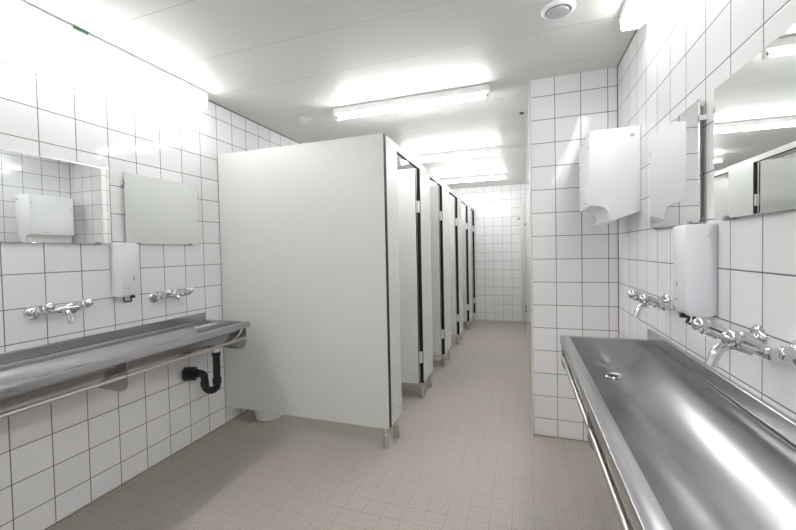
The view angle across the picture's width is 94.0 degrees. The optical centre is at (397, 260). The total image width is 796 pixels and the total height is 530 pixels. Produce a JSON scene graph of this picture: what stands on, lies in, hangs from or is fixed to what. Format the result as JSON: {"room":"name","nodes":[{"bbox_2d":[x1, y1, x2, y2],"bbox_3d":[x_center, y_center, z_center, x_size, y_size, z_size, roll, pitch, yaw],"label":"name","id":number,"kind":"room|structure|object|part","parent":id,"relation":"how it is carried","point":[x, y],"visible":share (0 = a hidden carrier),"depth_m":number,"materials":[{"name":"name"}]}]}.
{"room":"public restroom","nodes":[
{"label":"public restroom","id":0,"kind":"room"},
{"bbox_2d":[0,21,298,529],"bbox_3d":[-1.238,0.020,3.244,0.120,2.408,8.350,-1,2,19],"label":"wall","id":1,"kind":"structure","parent":0,"point":[59,457],"depth_m":1.99,"materials":[{"name":"white tile"}]},
{"bbox_2d":[0,149,111,243],"bbox_3d":[-1.675,-0.284,1.730,0.026,0.408,0.637,0,2,20],"label":"wall mirror","id":2,"kind":"object","parent":1,"relation":"attached to","point":[43,199],"visible":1,"depth_m":1.77,"materials":[{"name":"clear glass"}]},
{"bbox_2d":[23,298,93,323],"bbox_3d":[-1.593,0.242,1.768,0.148,0.111,0.226,-1,2,19],"label":"tap","id":3,"kind":"object","parent":1,"relation":"attached to","point":[31,312],"visible":1,"depth_m":1.74,"materials":[{"name":"silver metal"}]},
{"bbox_3d":[-1.593,0.219,1.683,0.090,0.061,0.044,-1,2,19],"label":"handle","id":4,"kind":"part","parent":3,"relation":"part of","materials":[{"name":"silver metal"}]},
{"bbox_3d":[-1.563,0.261,1.758,0.086,0.074,0.026,-1,2,19],"label":"spout","id":5,"kind":"part","parent":3,"relation":"part of","materials":[{"name":"silver metal"}]},
{"bbox_3d":[-1.543,0.214,1.833,0.090,0.061,0.044,-1,2,19],"label":"handle","id":6,"kind":"part","parent":3,"relation":"part of","materials":[{"name":"silver metal"}]},
{"bbox_2d":[0,312,205,364],"bbox_3d":[-1.750,0.426,1.497,0.017,0.048,2.400,-1,2,19],"label":"backsplash","id":7,"kind":"structure","parent":1,"relation":"attached to","point":[30,352],"depth_m":1.93,"materials":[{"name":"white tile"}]},
{"bbox_2d":[0,0,207,108],"bbox_3d":[-1.838,-1.064,1.162,0.100,0.107,3.012,-1,2,19],"label":"wall lamp","id":8,"kind":"object","parent":1,"relation":"attached to","point":[19,14],"visible":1,"depth_m":1.89,"materials":[{"name":"white plastic"}]},
{"bbox_2d":[73,25,88,34],"bbox_3d":[-1.562,-1.135,1.829,0.016,0.012,0.065,-1,2,19],"label":"tag","id":9,"kind":"object","parent":8,"relation":"attached to","point":[75,27],"visible":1,"depth_m":1.82,"materials":[{"name":"green plastic"}]},
{"bbox_2d":[109,243,139,302],"bbox_3d":[-1.522,0.068,2.075,0.087,0.328,0.108,-1,2,19],"label":"soap dispenser","id":10,"kind":"object","parent":1,"relation":"attached to","point":[124,257],"visible":1,"depth_m":2.04,"materials":[{"name":"white plastic"}]},
{"bbox_3d":[-1.498,0.211,2.073,0.042,0.040,0.049,-1,2,19],"label":"lever","id":11,"kind":"part","parent":10,"relation":"part of","materials":[{"name":"black plastic"}]},
{"bbox_2d":[0,312,249,418],"bbox_3d":[-1.570,0.664,1.444,0.414,0.528,2.400,-1,2,19],"label":"sink","id":12,"kind":"object","parent":1,"relation":"attached to","point":[35,376],"visible":1,"depth_m":1.84,"materials":[{"name":"silver metal"}]},
{"bbox_2d":[44,410,248,529],"bbox_3d":[-1.154,1.219,3.254,0.006,0.006,8.350,-1,2,19],"label":"baseboard","id":13,"kind":"structure","parent":1,"relation":"attached to","point":[52,525],"depth_m":2.14,"materials":[{"name":"grey tile"}]},
{"bbox_2d":[120,172,198,244],"bbox_3d":[-1.471,-0.305,2.340,0.024,0.410,0.510,-1,2,19],"label":"wall mirror","id":14,"kind":"object","parent":1,"relation":"attached to","point":[157,211],"visible":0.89,"depth_m":2.30,"materials":[{"name":"clear glass"}]},
{"bbox_2d":[148,287,193,305],"bbox_3d":[-1.403,0.226,2.331,0.148,0.111,0.226,-1,2,19],"label":"tap","id":15,"kind":"object","parent":1,"relation":"attached to","point":[153,296],"visible":1,"depth_m":2.30,"materials":[{"name":"silver metal"}]},
{"bbox_3d":[-1.403,0.202,2.247,0.090,0.061,0.044,-1,2,19],"label":"handle","id":16,"kind":"part","parent":15,"relation":"part of","materials":[{"name":"silver metal"}]},
{"bbox_3d":[-1.373,0.244,2.322,0.086,0.074,0.026,-1,2,19],"label":"spout","id":17,"kind":"part","parent":15,"relation":"part of","materials":[{"name":"silver metal"}]},
{"bbox_3d":[-1.352,0.198,2.397,0.090,0.061,0.044,-1,2,19],"label":"handle","id":18,"kind":"part","parent":15,"relation":"part of","materials":[{"name":"silver metal"}]},
{"bbox_2d":[208,100,300,143],"bbox_3d":[-1.204,-1.181,3.192,0.006,0.006,8.350,-1,2,19],"label":"trim","id":19,"kind":"structure","parent":1,"relation":"attached to","point":[208,100],"depth_m":3.12,"materials":[{"name":"grey"}]},
{"bbox_2d":[22,0,635,188],"bbox_3d":[0.085,-1.250,2.755,2.968,0.100,8.590,-1,2,19],"label":"ceiling","id":20,"kind":"structure","parent":0,"point":[272,64],"depth_m":2.13,"materials":[{"name":"white paint"}]},
{"bbox_2d":[297,116,311,122],"bbox_3d":[-0.778,-1.178,3.118,0.120,0.025,0.120,-1,2,19],"label":"ceiling vent","id":21,"kind":"object","parent":20,"relation":"in","point":[303,119],"visible":1,"depth_m":3.09,"materials":[{"name":"white plastic"}]},
{"bbox_2d":[333,84,489,120],"bbox_3d":[0.072,-1.156,2.752,1.190,0.085,0.080,-1,2,19],"label":"ceiling lamp","id":22,"kind":"object","parent":20,"relation":"attached to","point":[480,91],"visible":1,"depth_m":2.71,"materials":[{"name":"white plastic"}]},
{"bbox_2d":[399,146,501,164],"bbox_3d":[0.592,-1.206,4.291,1.190,0.085,0.080,-1,2,19],"label":"ceiling lamp","id":23,"kind":"object","parent":20,"relation":"attached to","point":[492,150],"visible":1,"depth_m":4.24,"materials":[{"name":"white plastic"}]},
{"bbox_2d":[430,173,506,184],"bbox_3d":[1.075,-1.253,5.721,1.190,0.085,0.080,-1,2,19],"label":"ceiling lamp","id":24,"kind":"object","parent":20,"relation":"attached to","point":[501,175],"visible":0.88,"depth_m":5.66,"materials":[{"name":"white plastic"}]},
{"bbox_2d":[541,0,575,20],"bbox_3d":[0.756,-1.175,1.746,0.152,0.025,0.152,-1,2,19],"label":"ceiling vent","id":25,"kind":"object","parent":20,"relation":"in","point":[555,9],"visible":1,"depth_m":1.72,"materials":[{"name":"white plastic"}]},
{"bbox_2d":[47,320,634,529],"bbox_3d":[0.137,1.257,2.820,2.968,0.100,8.590,-1,2,19],"label":"floor","id":26,"kind":"structure","parent":0,"point":[466,454],"depth_m":2.15,"materials":[{"name":"beige tile"}]},
{"bbox_2d":[254,410,282,420],"bbox_3d":[-1.024,1.052,2.946,0.242,0.350,0.242,-1,2,19],"label":"toilet","id":27,"kind":"object","parent":26,"relation":"on","point":[259,415],"visible":0.13,"depth_m":2.85,"materials":[{"name":"white ceramic"}]},
{"bbox_2d":[218,133,422,448],"bbox_3d":[-0.553,0.202,2.993,1.322,2.029,0.874,-1,2,19],"label":"stall","id":28,"kind":"object","parent":26,"relation":"on","point":[318,240],"visible":1,"depth_m":2.56,"materials":[{"name":"white laminate"}]},
{"bbox_3d":[-0.114,0.144,3.282,0.601,1.842,0.018,-1,2,19],"label":"door","id":29,"kind":"part","parent":28,"relation":"part of","materials":[{"name":"white laminate"}]},
{"bbox_2d":[397,164,443,397],"bbox_3d":[-0.266,0.174,3.843,1.322,2.029,0.926,-1,2,19],"label":"stall","id":30,"kind":"object","parent":26,"relation":"on","point":[431,333],"visible":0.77,"depth_m":3.42,"materials":[{"name":"white laminate"}]},
{"bbox_3d":[0.202,0.115,4.150,0.557,1.842,0.018,-1,2,19],"label":"door","id":31,"kind":"part","parent":30,"relation":"part of","materials":[{"name":"white laminate"}]},
{"bbox_2d":[430,182,458,365],"bbox_3d":[0.040,0.144,4.751,1.322,2.029,0.994,-1,2,19],"label":"stall","id":32,"kind":"object","parent":26,"relation":"on","point":[449,318],"visible":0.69,"depth_m":4.30,"materials":[{"name":"white laminate"}]},
{"bbox_3d":[0.505,0.084,5.095,0.588,1.842,0.018,-1,2,19],"label":"door","id":33,"kind":"part","parent":32,"relation":"part of","materials":[{"name":"white laminate"}]},
{"bbox_2d":[449,195,468,343],"bbox_3d":[0.356,0.114,5.685,1.322,2.029,0.982,-1,2,19],"label":"stall","id":34,"kind":"object","parent":26,"relation":"on","point":[460,229],"visible":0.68,"depth_m":5.21,"materials":[{"name":"white laminate"}]},
{"bbox_3d":[0.795,0.054,6.031,0.638,1.842,0.018,-1,2,19],"label":"door","id":35,"kind":"part","parent":34,"relation":"part of","materials":[{"name":"white laminate"}]},
{"bbox_2d":[461,203,475,329],"bbox_3d":[0.650,0.085,6.558,1.322,2.029,0.865,-1,2,19],"label":"stall","id":36,"kind":"object","parent":26,"relation":"on","point":[469,215],"visible":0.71,"depth_m":6.15,"materials":[{"name":"white laminate"}]},
{"bbox_3d":[1.155,0.028,6.769,0.428,1.842,0.018,-1,2,19],"label":"door","id":37,"kind":"part","parent":36,"relation":"part of","materials":[{"name":"white laminate"}]},
{"bbox_2d":[449,184,524,321],"bbox_3d":[1.522,-0.128,6.779,2.848,2.408,0.120,-1,2,19],"label":"wall","id":38,"kind":"structure","parent":0,"point":[497,227],"depth_m":6.63,"materials":[{"name":"white tile"}]},
{"bbox_2d":[520,201,526,321],"bbox_3d":[2.198,0.020,6.476,0.080,2.100,0.030,-1,2,19],"label":"trim","id":39,"kind":"structure","parent":38,"relation":"attached to","point":[522,204],"depth_m":6.46,"materials":[{"name":"white"}]},
{"bbox_2d":[526,92,531,407],"bbox_3d":[1.651,-0.057,3.904,0.524,2.408,3.047,-1,2,19],"label":"wall","id":40,"kind":"structure","parent":0,"point":[527,147],"depth_m":3.39,"materials":[{"name":"white tile"}]},
{"bbox_2d":[531,67,617,440],"bbox_3d":[1.160,-0.009,2.452,0.524,2.408,0.020,-1,2,19],"label":"wall","id":41,"kind":"structure","parent":0,"point":[575,262],"depth_m":2.45,"materials":[{"name":"white tile"}]},
{"bbox_2d":[528,81,534,433],"bbox_3d":[0.914,-0.006,2.528,0.015,2.408,0.013,-1,2,19],"label":"trim","id":42,"kind":"structure","parent":41,"relation":"attached to","point":[529,82],"depth_m":2.52,"materials":[{"name":"white"}]},
{"bbox_2d":[533,434,587,441],"bbox_3d":[1.181,1.191,2.470,0.524,0.006,0.006,-1,2,19],"label":"baseboard","id":43,"kind":"structure","parent":41,"relation":"attached to","point":[533,434],"depth_m":2.50,"materials":[{"name":"grey tile"}]},
{"bbox_2d":[579,125,640,225],"bbox_3d":[1.189,-0.453,2.105,0.236,0.486,0.375,-1,2,19],"label":"paper towel dispenser","id":44,"kind":"object","parent":41,"relation":"attached to","point":[609,159],"visible":1,"depth_m":1.94,"materials":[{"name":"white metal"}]},
{"bbox_2d":[618,0,795,419],"bbox_3d":[0.801,0.051,0.382,0.120,2.408,4.233,-1,2,19],"label":"wall","id":45,"kind":"structure","parent":0,"point":[687,49],"depth_m":1.19,"materials":[{"name":"white tile"}]},
{"bbox_2d":[617,67,618,337],"bbox_3d":[1.403,-0.012,2.357,0.004,2.408,0.004,-1,2,19],"label":"trim","id":46,"kind":"structure","parent":45,"relation":"attached to","point":[617,67],"depth_m":2.35,"materials":[{"name":"grey tile"}]},
{"bbox_2d":[617,29,637,66],"bbox_3d":[0.710,-1.149,0.347,0.004,0.004,4.183,-1,2,19],"label":"trim","id":47,"kind":"structure","parent":45,"relation":"attached to","point":[636,29],"depth_m":2.11,"materials":[{"name":"grey tile"}]},
{"bbox_2d":[619,0,660,31],"bbox_3d":[0.645,-1.106,0.340,0.120,0.085,3.045,-1,2,19],"label":"wall lamp","id":48,"kind":"object","parent":45,"relation":"attached to","point":[634,14],"visible":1,"depth_m":1.68,"materials":[{"name":"white plastic"}]},
{"bbox_2d":[627,290,679,318],"bbox_3d":[1.046,0.183,1.522,0.148,0.111,0.226,-1,2,19],"label":"tap","id":49,"kind":"object","parent":45,"relation":"attached to","point":[645,300],"visible":0.91,"depth_m":1.46,"materials":[{"name":"silver metal"}]},
{"bbox_3d":[1.046,0.155,1.605,0.090,0.061,0.044,-1,2,19],"label":"handle","id":50,"kind":"part","parent":49,"relation":"part of","materials":[{"name":"silver metal"}]},
{"bbox_3d":[1.018,0.202,1.532,0.086,0.074,0.026,-1,2,19],"label":"spout","id":51,"kind":"part","parent":49,"relation":"part of","materials":[{"name":"silver metal"}]},
{"bbox_3d":[0.995,0.160,1.455,0.090,0.061,0.044,-1,2,19],"label":"handle","id":52,"kind":"part","parent":49,"relation":"part of","materials":[{"name":"silver metal"}]},
{"bbox_2d":[560,329,795,529],"bbox_3d":[0.641,0.632,0.697,0.406,0.537,2.400,-1,2,19],"label":"sink","id":53,"kind":"object","parent":45,"relation":"attached to","point":[685,445],"visible":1,"depth_m":0.99,"materials":[{"name":"silver metal"}]},
{"bbox_3d":[0.460,0.525,0.754,0.019,0.019,2.368,-1,2,19],"label":"rail","id":54,"kind":"part","parent":53,"relation":"part of","materials":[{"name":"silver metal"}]},
{"bbox_2d":[649,98,706,229],"bbox_3d":[1.085,-0.338,1.461,0.024,0.411,0.511,-1,2,19],"label":"wall mirror","id":55,"kind":"object","parent":45,"relation":"attached to","point":[676,152],"visible":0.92,"depth_m":1.38,"materials":[{"name":"clear glass"}]},
{"bbox_2d":[673,223,716,324],"bbox_3d":[0.973,0.046,1.217,0.087,0.328,0.108,-1,2,19],"label":"soap dispenser","id":56,"kind":"object","parent":45,"relation":"attached to","point":[694,245],"visible":0.94,"depth_m":1.18,"materials":[{"name":"white plastic"}]},
{"bbox_3d":[0.956,0.190,1.230,0.042,0.040,0.049,-1,2,19],"label":"lever","id":57,"kind":"part","parent":56,"relation":"part of","materials":[{"name":"black plastic"}]},
{"bbox_2d":[648,329,795,445],"bbox_3d":[0.816,0.386,0.629,0.017,0.048,2.400,-1,2,19],"label":"backsplash","id":58,"kind":"structure","parent":45,"relation":"attached to","point":[779,421],"depth_m":1.04,"materials":[{"name":"silver metal"}]},
{"bbox_2d":[691,317,795,367],"bbox_3d":[0.839,0.210,0.906,0.148,0.111,0.226,-1,2,19],"label":"tap","id":59,"kind":"object","parent":45,"relation":"attached to","point":[753,342],"visible":1,"depth_m":0.84,"materials":[{"name":"silver metal"}]},
{"bbox_3d":[0.838,0.182,0.989,0.090,0.061,0.044,-1,2,19],"label":"handle","id":60,"kind":"part","parent":59,"relation":"part of","materials":[{"name":"silver metal"}]},
{"bbox_3d":[0.810,0.229,0.917,0.086,0.074,0.026,-1,2,19],"label":"spout","id":61,"kind":"part","parent":59,"relation":"part of","materials":[{"name":"silver metal"}]},
{"bbox_3d":[0.787,0.187,0.840,0.090,0.061,0.044,-1,2,19],"label":"handle","id":62,"kind":"part","parent":59,"relation":"part of","materials":[{"name":"silver metal"}]},
{"bbox_2d":[712,23,795,219],"bbox_3d":[0.877,-0.310,0.847,0.024,0.398,0.597,-1,2,18],"label":"wall mirror","id":63,"kind":"object","parent":45,"relation":"attached to","point":[754,110],"visible":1,"depth_m":0.92,"materials":[{"name":"clear glass"}]},
{"bbox_3d":[2.292,-1.161,5.841,0.524,0.328,1.100,-1,2,19],"label":"wall","id":64,"kind":"structure","parent":0,"visible":0},
{"bbox_2d":[525,196,527,335],"bbox_3d":[2.094,0.046,5.931,0.097,2.080,1.069,-1,2,19],"label":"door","id":65,"kind":"structure","parent":64,"relation":"in","point":[525,196],"depth_m":6.42,"materials":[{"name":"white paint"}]}
]}

